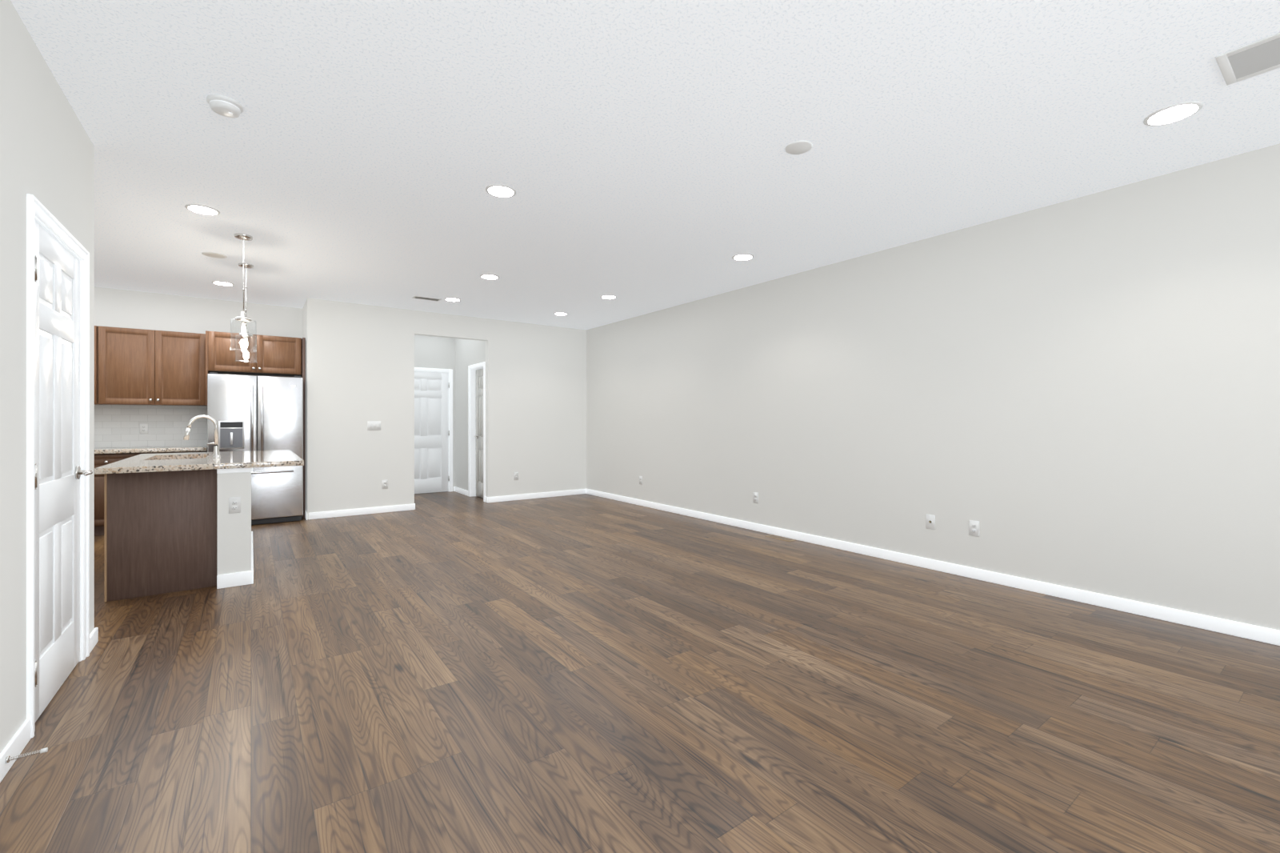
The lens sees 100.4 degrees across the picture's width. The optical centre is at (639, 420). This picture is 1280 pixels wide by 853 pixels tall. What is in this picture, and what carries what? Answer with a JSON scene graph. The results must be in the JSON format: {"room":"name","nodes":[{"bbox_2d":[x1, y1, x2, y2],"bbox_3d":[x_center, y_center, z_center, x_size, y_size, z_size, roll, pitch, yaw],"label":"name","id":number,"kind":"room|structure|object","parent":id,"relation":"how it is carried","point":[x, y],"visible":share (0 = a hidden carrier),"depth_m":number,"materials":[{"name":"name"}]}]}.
{"room":"empty living room","nodes":[
{"label":"empty living room","id":0,"kind":"room"},
{"bbox_2d":[0,0,94,752],"bbox_3d":[-0.982,-0.140,0.058,0.120,2.740,7.050,0,0,-36],"label":"wall","id":1,"kind":"structure","parent":0,"point":[46,154],"depth_m":1.95,"materials":[{"name":"grey paint"}]},
{"bbox_2d":[0,717,31,782],"bbox_3d":[-0.603,1.188,-0.346,0.018,0.083,5.949,0,0,-36],"label":"baseboard","id":2,"kind":"structure","parent":1,"relation":"attached to","point":[18,742],"depth_m":1.92,"materials":[{"name":"white"}]},
{"bbox_2d":[5,747,47,763],"bbox_3d":[-2.158,1.178,1.879,0.097,0.022,0.022,0,0,-36],"label":"door stop","id":3,"kind":"object","parent":2,"relation":"attached to","point":[41,751],"visible":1,"depth_m":1.88,"materials":[{"name":"silver metal"}]},
{"bbox_2d":[26,193,89,737],"bbox_3d":[-2.665,0.178,2.384,0.139,2.103,0.892,0,0,-36],"label":"door frame","id":4,"kind":"structure","parent":1,"relation":"attached to","point":[38,211],"depth_m":2.24,"materials":[{"name":"white wood"}]},
{"bbox_2d":[34,220,92,723],"bbox_3d":[-2.639,0.207,2.397,0.160,2.030,0.772,0,0,-36],"label":"door","id":5,"kind":"structure","parent":1,"relation":"in","point":[58,472],"depth_m":2.38,"materials":[{"name":"white wood"}]},
{"bbox_2d":[94,286,302,447],"bbox_3d":[-6.402,-0.140,6.459,3.860,2.740,0.940,0,0,-36],"label":"wall","id":6,"kind":"structure","parent":0,"point":[130,309],"depth_m":6.51,"materials":[{"name":"grey paint"}]},
{"bbox_2d":[94,325,107,404],"bbox_3d":[-6.371,-0.602,5.694,1.009,0.855,0.330,0,0,-36],"label":"upper cabinet","id":7,"kind":"object","parent":6,"relation":"attached to","point":[100,333],"depth_m":5.84,"materials":[{"name":"brown wood"}]},
{"bbox_2d":[94,404,207,447],"bbox_3d":[-6.235,0.070,5.988,2.174,0.488,0.017,0,0,-36],"label":"backsplash","id":8,"kind":"structure","parent":6,"relation":"attached to","point":[126,426],"depth_m":6.30,"materials":[{"name":"tile"}]},
{"bbox_2d":[107,326,207,405],"bbox_3d":[-5.667,-0.602,6.207,0.999,0.855,0.330,0,0,-36],"label":"upper cabinet","id":9,"kind":"object","parent":6,"relation":"attached to","point":[142,366],"depth_m":6.11,"materials":[{"name":"brown wood"}]},
{"bbox_2d":[206,330,301,376],"bbox_3d":[-4.791,-0.800,6.666,0.917,0.459,0.620,0,0,-36],"label":"upper cabinet","id":10,"kind":"object","parent":6,"relation":"attached to","point":[278,356],"depth_m":6.42,"materials":[{"name":"brown wood"}]},
{"bbox_2d":[302,297,414,519],"bbox_3d":[-4.110,-0.140,7.652,1.250,2.740,1.710,0,0,-36],"label":"wall","id":11,"kind":"structure","parent":0,"point":[359,366],"depth_m":6.92,"materials":[{"name":"grey paint"}]},
{"bbox_2d":[304,503,415,519],"bbox_3d":[-3.617,1.188,6.947,1.244,0.083,0.018,0,0,-36],"label":"baseboard","id":12,"kind":"structure","parent":11,"relation":"attached to","point":[314,515],"depth_m":6.92,"materials":[{"name":"white wood"}]},
{"bbox_2d":[367,420,380,430],"bbox_3d":[-3.502,0.074,7.031,0.164,0.118,0.010,0,0,-36],"label":"light switch","id":13,"kind":"object","parent":11,"relation":"attached to","point":[374,425],"visible":1,"depth_m":7.03,"materials":[{"name":"white plastic"}]},
{"bbox_2d":[381,479,387,488],"bbox_3d":[-3.398,0.855,7.108,0.072,0.118,0.008,0,0,-36],"label":"outlet","id":14,"kind":"object","parent":11,"relation":"attached to","point":[384,484],"visible":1,"depth_m":7.11,"materials":[{"name":"white plastic"}]},
{"bbox_2d":[414,334,455,491],"bbox_3d":[-3.148,-0.140,9.708,2.733,2.740,0.720,0,0,-36],"label":"wall","id":15,"kind":"structure","parent":0,"point":[434,352],"depth_m":9.07,"materials":[{"name":"grey paint"}]},
{"bbox_2d":[414,371,449,493],"bbox_3d":[-3.602,0.207,8.920,0.823,2.030,0.098,0,0,-36],"label":"hall door","id":16,"kind":"structure","parent":15,"relation":"in","point":[431,432],"depth_m":9.00,"materials":[{"name":"white wood"}]},
{"bbox_2d":[414,367,452,491],"bbox_3d":[-3.643,0.178,8.967,0.943,2.103,0.136,0,0,-36],"label":"door frame","id":17,"kind":"structure","parent":15,"relation":"attached to","point":[450,371],"depth_m":9.17,"materials":[{"name":"white wood"}]},
{"bbox_2d":[455,338,485,490],"bbox_3d":[-2.716,-0.140,8.668,0.120,2.740,1.470,0,0,-36],"label":"wall","id":18,"kind":"structure","parent":0,"point":[468,352],"depth_m":8.89,"materials":[{"name":"grey paint"}]},
{"bbox_2d":[453,486,467,495],"bbox_3d":[-2.994,1.188,8.930,0.023,0.083,0.720,0,0,-36],"label":"baseboard","id":19,"kind":"structure","parent":18,"relation":"attached to","point":[460,490],"depth_m":8.92,"materials":[{"name":"white wood"}]},
{"bbox_2d":[468,361,485,501],"bbox_3d":[-2.501,0.176,8.361,0.136,2.107,0.744,0,0,-36],"label":"door frame","id":20,"kind":"structure","parent":18,"relation":"attached to","point":[472,369],"depth_m":8.58,"materials":[{"name":"white wood"}]},
{"bbox_2d":[473,368,483,497],"bbox_3d":[-2.489,0.207,8.369,0.098,2.030,0.614,0,0,-36],"label":"door","id":21,"kind":"structure","parent":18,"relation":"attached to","point":[478,436],"depth_m":8.49,"materials":[{"name":"white wood"}]},
{"bbox_2d":[414,310,586,496],"bbox_3d":[-2.033,-0.140,8.182,2.730,2.740,0.120,0,0,-36],"label":"wall","id":22,"kind":"structure","parent":0,"point":[536,406],"depth_m":8.34,"materials":[{"name":"grey paint"}]},
{"bbox_2d":[513,472,518,479],"bbox_3d":[-1.903,0.860,8.198,0.072,0.118,0.008,0,0,-36],"label":"outlet","id":23,"kind":"object","parent":22,"relation":"attached to","point":[515,475],"visible":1,"depth_m":8.19,"materials":[{"name":"white plastic"}]},
{"bbox_2d":[484,488,585,502],"bbox_3d":[-1.596,1.188,8.436,1.684,0.083,0.044,0,0,-36],"label":"baseboard","id":24,"kind":"structure","parent":22,"relation":"attached to","point":[562,493],"depth_m":8.36,"materials":[{"name":"white wood"}]},
{"bbox_2d":[0,491,1279,852],"bbox_3d":[-1.395,1.280,2.967,8.080,0.100,12.480,0,0,-36],"label":"floor","id":25,"kind":"structure","parent":0,"point":[446,672],"depth_m":2.28,"materials":[{"name":"laminate"}]},
{"bbox_2d":[94,448,207,535],"bbox_3d":[-5.648,0.793,6.054,1.148,0.874,0.601,0,0,-36],"label":"base cabinet","id":26,"kind":"object","parent":25,"relation":"on","point":[106,456],"depth_m":5.65,"materials":[{"name":"brown wood"}]},
{"bbox_2d":[94,445,207,455],"bbox_3d":[-6.053,0.334,5.740,2.196,0.040,0.632,0,0,-36],"label":"countertop","id":27,"kind":"structure","parent":26,"relation":"on","point":[110,450],"depth_m":5.92,"materials":[{"name":"beige stone"}]},
{"bbox_2d":[104,469,217,601],"bbox_3d":[-3.864,0.793,4.450,0.600,0.874,1.655,0,0,-36],"label":"kitchen island","id":28,"kind":"object","parent":25,"relation":"on","point":[160,523],"depth_m":3.77,"materials":[{"name":"brown wood"}]},
{"bbox_2d":[94,453,302,474],"bbox_3d":[-3.322,0.335,4.139,1.156,0.040,0.755,0,0,-36],"label":"island countertop","id":29,"kind":"structure","parent":28,"relation":"on","point":[288,459],"depth_m":3.93,"materials":[{"name":"beige stone"}]},
{"bbox_2d":[155,456,183,459],"bbox_3d":[-3.961,0.461,4.587,0.403,0.235,0.744,0,0,-36],"label":"sink","id":30,"kind":"object","parent":29,"relation":"in","point":[156,458],"depth_m":4.80,"materials":[{"name":"silver metal"}]},
{"bbox_2d":[184,415,222,456],"bbox_3d":[-3.610,0.137,4.404,0.237,0.357,0.127,0,0,-36],"label":"faucet","id":31,"kind":"object","parent":29,"relation":"on","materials":[{"name":"silver metal"}]},
{"bbox_2d":[216,467,253,588],"bbox_3d":[-3.510,0.793,4.659,0.215,0.874,1.763,0,0,-36],"label":"wall column","id":32,"kind":"structure","parent":25,"relation":"on","point":[235,560],"depth_m":3.95,"materials":[{"name":"grey paint"}]},
{"bbox_2d":[228,496,240,513],"bbox_3d":[-3.001,0.630,3.952,0.072,0.118,0.008,0,0,-36],"label":"wall outlet","id":33,"kind":"object","parent":32,"relation":"attached to","point":[234,504],"visible":1,"depth_m":3.95,"materials":[{"name":"white plastic"}]},
{"bbox_2d":[207,372,303,524],"bbox_3d":[-4.692,0.347,6.534,0.908,1.765,0.892,0,0,-36],"label":"refrigerator","id":34,"kind":"object","parent":25,"relation":"on","point":[247,413],"visible":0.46,"depth_m":6.27,"materials":[{"name":"grey metal"}]},
{"bbox_2d":[300,337,305,518],"bbox_3d":[-4.391,0.100,6.933,0.029,2.260,0.658,0,0,-36],"label":"end panel","id":35,"kind":"object","parent":25,"relation":"on","point":[303,358],"visible":0.48,"depth_m":6.67,"materials":[{"name":"brown wood"}]},
{"bbox_2d":[765,534,795,541],"bbox_3d":[1.459,1.228,5.554,0.110,0.005,0.320,0,0,-36],"label":"floor vent","id":36,"kind":"object","parent":25,"relation":"in","point":[780,538],"visible":1,"depth_m":5.54,"materials":[{"name":"beige metal"}]},
{"bbox_2d":[10,0,1279,329],"bbox_3d":[-1.395,-1.560,2.967,8.080,0.100,12.480,0,0,-36],"label":"ceiling","id":37,"kind":"structure","parent":0,"point":[636,157],"depth_m":2.79,"materials":[{"name":"paint"}]},
{"bbox_2d":[184,204,219,215],"bbox_3d":[-3.136,-1.506,3.828,0.196,0.007,0.196,0,0,30],"label":"recessed light","id":38,"kind":"object","parent":37,"relation":"in","point":[200,209],"depth_m":3.82,"materials":[{"name":"white plastic"}]},
{"bbox_2d":[201,252,227,258],"bbox_3d":[-3.893,-1.506,4.884,0.182,0.007,0.182,0,0,-42],"label":"recessed light","id":39,"kind":"object","parent":37,"relation":"in","point":[212,254],"depth_m":4.87,"materials":[{"name":"white plastic"}]},
{"bbox_2d":[212,280,234,285],"bbox_3d":[-4.601,-1.506,5.890,0.196,0.007,0.196,0,0,30],"label":"recessed light","id":40,"kind":"object","parent":37,"relation":"in","point":[219,282],"depth_m":5.88,"materials":[{"name":"white plastic"}]},
{"bbox_2d":[206,94,243,118],"bbox_3d":[-1.977,-1.486,2.543,0.140,0.049,0.140,0,0,-39],"label":"smoke detector","id":41,"kind":"object","parent":37,"relation":"attached to","point":[225,106],"depth_m":2.51,"materials":[{"name":"white plastic"}]},
{"bbox_2d":[230,233,256,351],"bbox_3d":[-3.250,-1.038,4.375,0.179,0.944,0.179,0,0,-36],"label":"pendant","id":42,"kind":"object","parent":37,"relation":"hanging from","point":[243,318],"visible":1,"depth_m":4.37,"materials":[{"name":"silver metal"}]},
{"bbox_2d":[235,263,257,362],"bbox_3d":[-3.831,-1.038,5.189,0.179,0.944,0.179,0,0,-36],"label":"pendant","id":43,"kind":"object","parent":37,"relation":"hanging from","point":[246,266],"visible":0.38,"depth_m":5.18,"materials":[{"name":"silver metal"}]},
{"bbox_2d":[444,297,460,301],"bbox_3d":[-2.344,-1.506,6.681,0.196,0.007,0.196,0,0,-39],"label":"recessed light","id":44,"kind":"object","parent":37,"relation":"in","point":[452,299],"depth_m":6.66,"materials":[{"name":"white plastic"}]},
{"bbox_2d":[480,273,499,279],"bbox_3d":[-1.581,-1.506,5.616,0.196,0.007,0.196,0,0,-42],"label":"recessed light","id":45,"kind":"object","parent":37,"relation":"in","point":[486,276],"depth_m":5.59,"materials":[{"name":"white plastic"}]},
{"bbox_2d":[485,184,515,197],"bbox_3d":[-0.916,-1.506,3.515,0.196,0.007,0.196,0,0,-42],"label":"recessed light","id":46,"kind":"object","parent":37,"relation":"in","point":[499,190],"depth_m":3.50,"materials":[{"name":"white plastic"}]},
{"bbox_2d":[553,312,567,315],"bbox_3d":[-1.124,-1.506,7.570,0.196,0.007,0.196,0,0,-39],"label":"recessed light","id":47,"kind":"object","parent":37,"relation":"in","point":[557,313],"depth_m":7.57,"materials":[{"name":"white plastic"}]},
{"bbox_2d":[600,295,616,299],"bbox_3d":[-0.384,-1.506,6.538,0.196,0.007,0.196,0,0,-39],"label":"recessed light","id":48,"kind":"object","parent":37,"relation":"in","point":[608,297],"depth_m":6.53,"materials":[{"name":"white plastic"}]},
{"bbox_2d":[732,253,753,260],"bbox_3d":[0.954,-1.506,4.939,0.196,0.007,0.196,0,0,12],"label":"recessed light","id":49,"kind":"object","parent":37,"relation":"in","point":[741,257],"depth_m":4.93,"materials":[{"name":"white plastic"}]},
{"bbox_2d":[785,140,812,154],"bbox_3d":[0.879,-1.506,2.954,0.144,0.008,0.144,0,0,15],"label":"smoke detector","id":50,"kind":"object","parent":37,"relation":"attached to","point":[798,147],"depth_m":2.94,"materials":[{"name":"white plastic"}]},
{"bbox_2d":[1143,100,1203,126],"bbox_3d":[2.624,-1.506,2.630,0.208,0.007,0.208,0,0,30],"label":"recessed light","id":51,"kind":"object","parent":37,"relation":"in","point":[1177,112],"depth_m":2.62,"materials":[{"name":"white plastic"}]},
{"bbox_2d":[586,143,1279,630],"bbox_3d":[1.821,-0.140,5.311,0.120,2.740,12.480,0,0,-36],"label":"wall","id":52,"kind":"structure","parent":0,"point":[1082,393],"depth_m":3.91,"materials":[{"name":"grey paint"}]},
{"bbox_2d":[639,476,642,483],"bbox_3d":[0.009,0.865,7.690,0.008,0.118,0.072,0,0,-36],"label":"outlet","id":53,"kind":"object","parent":52,"relation":"attached to","point":[640,479],"visible":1,"depth_m":7.68,"materials":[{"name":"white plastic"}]},
{"bbox_2d":[753,492,758,503],"bbox_3d":[1.287,0.863,5.936,0.008,0.118,0.072,0,0,-36],"label":"outlet","id":54,"kind":"object","parent":52,"relation":"attached to","point":[755,497],"visible":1,"depth_m":5.93,"materials":[{"name":"white plastic"}]},
{"bbox_2d":[925,513,935,529],"bbox_3d":[2.397,0.840,4.407,0.016,0.118,0.072,0,0,-36],"label":"outlet","id":55,"kind":"object","parent":52,"relation":"attached to","point":[930,521],"depth_m":4.41,"materials":[{"name":"white plastic"}]},
{"bbox_2d":[585,488,1279,645],"bbox_3d":[2.234,1.188,4.628,0.018,0.083,10.650,0,0,-36],"label":"baseboard","id":56,"kind":"structure","parent":52,"relation":"attached to","point":[1257,633],"depth_m":3.91,"materials":[{"name":"white"}]},
{"bbox_2d":[968,520,979,536],"bbox_3d":[2.594,0.840,4.142,0.008,0.118,0.072,0,0,-36],"label":"outlet","id":57,"kind":"object","parent":52,"relation":"attached to","point":[974,528],"depth_m":4.14,"materials":[{"name":"white plastic"}]}
]}

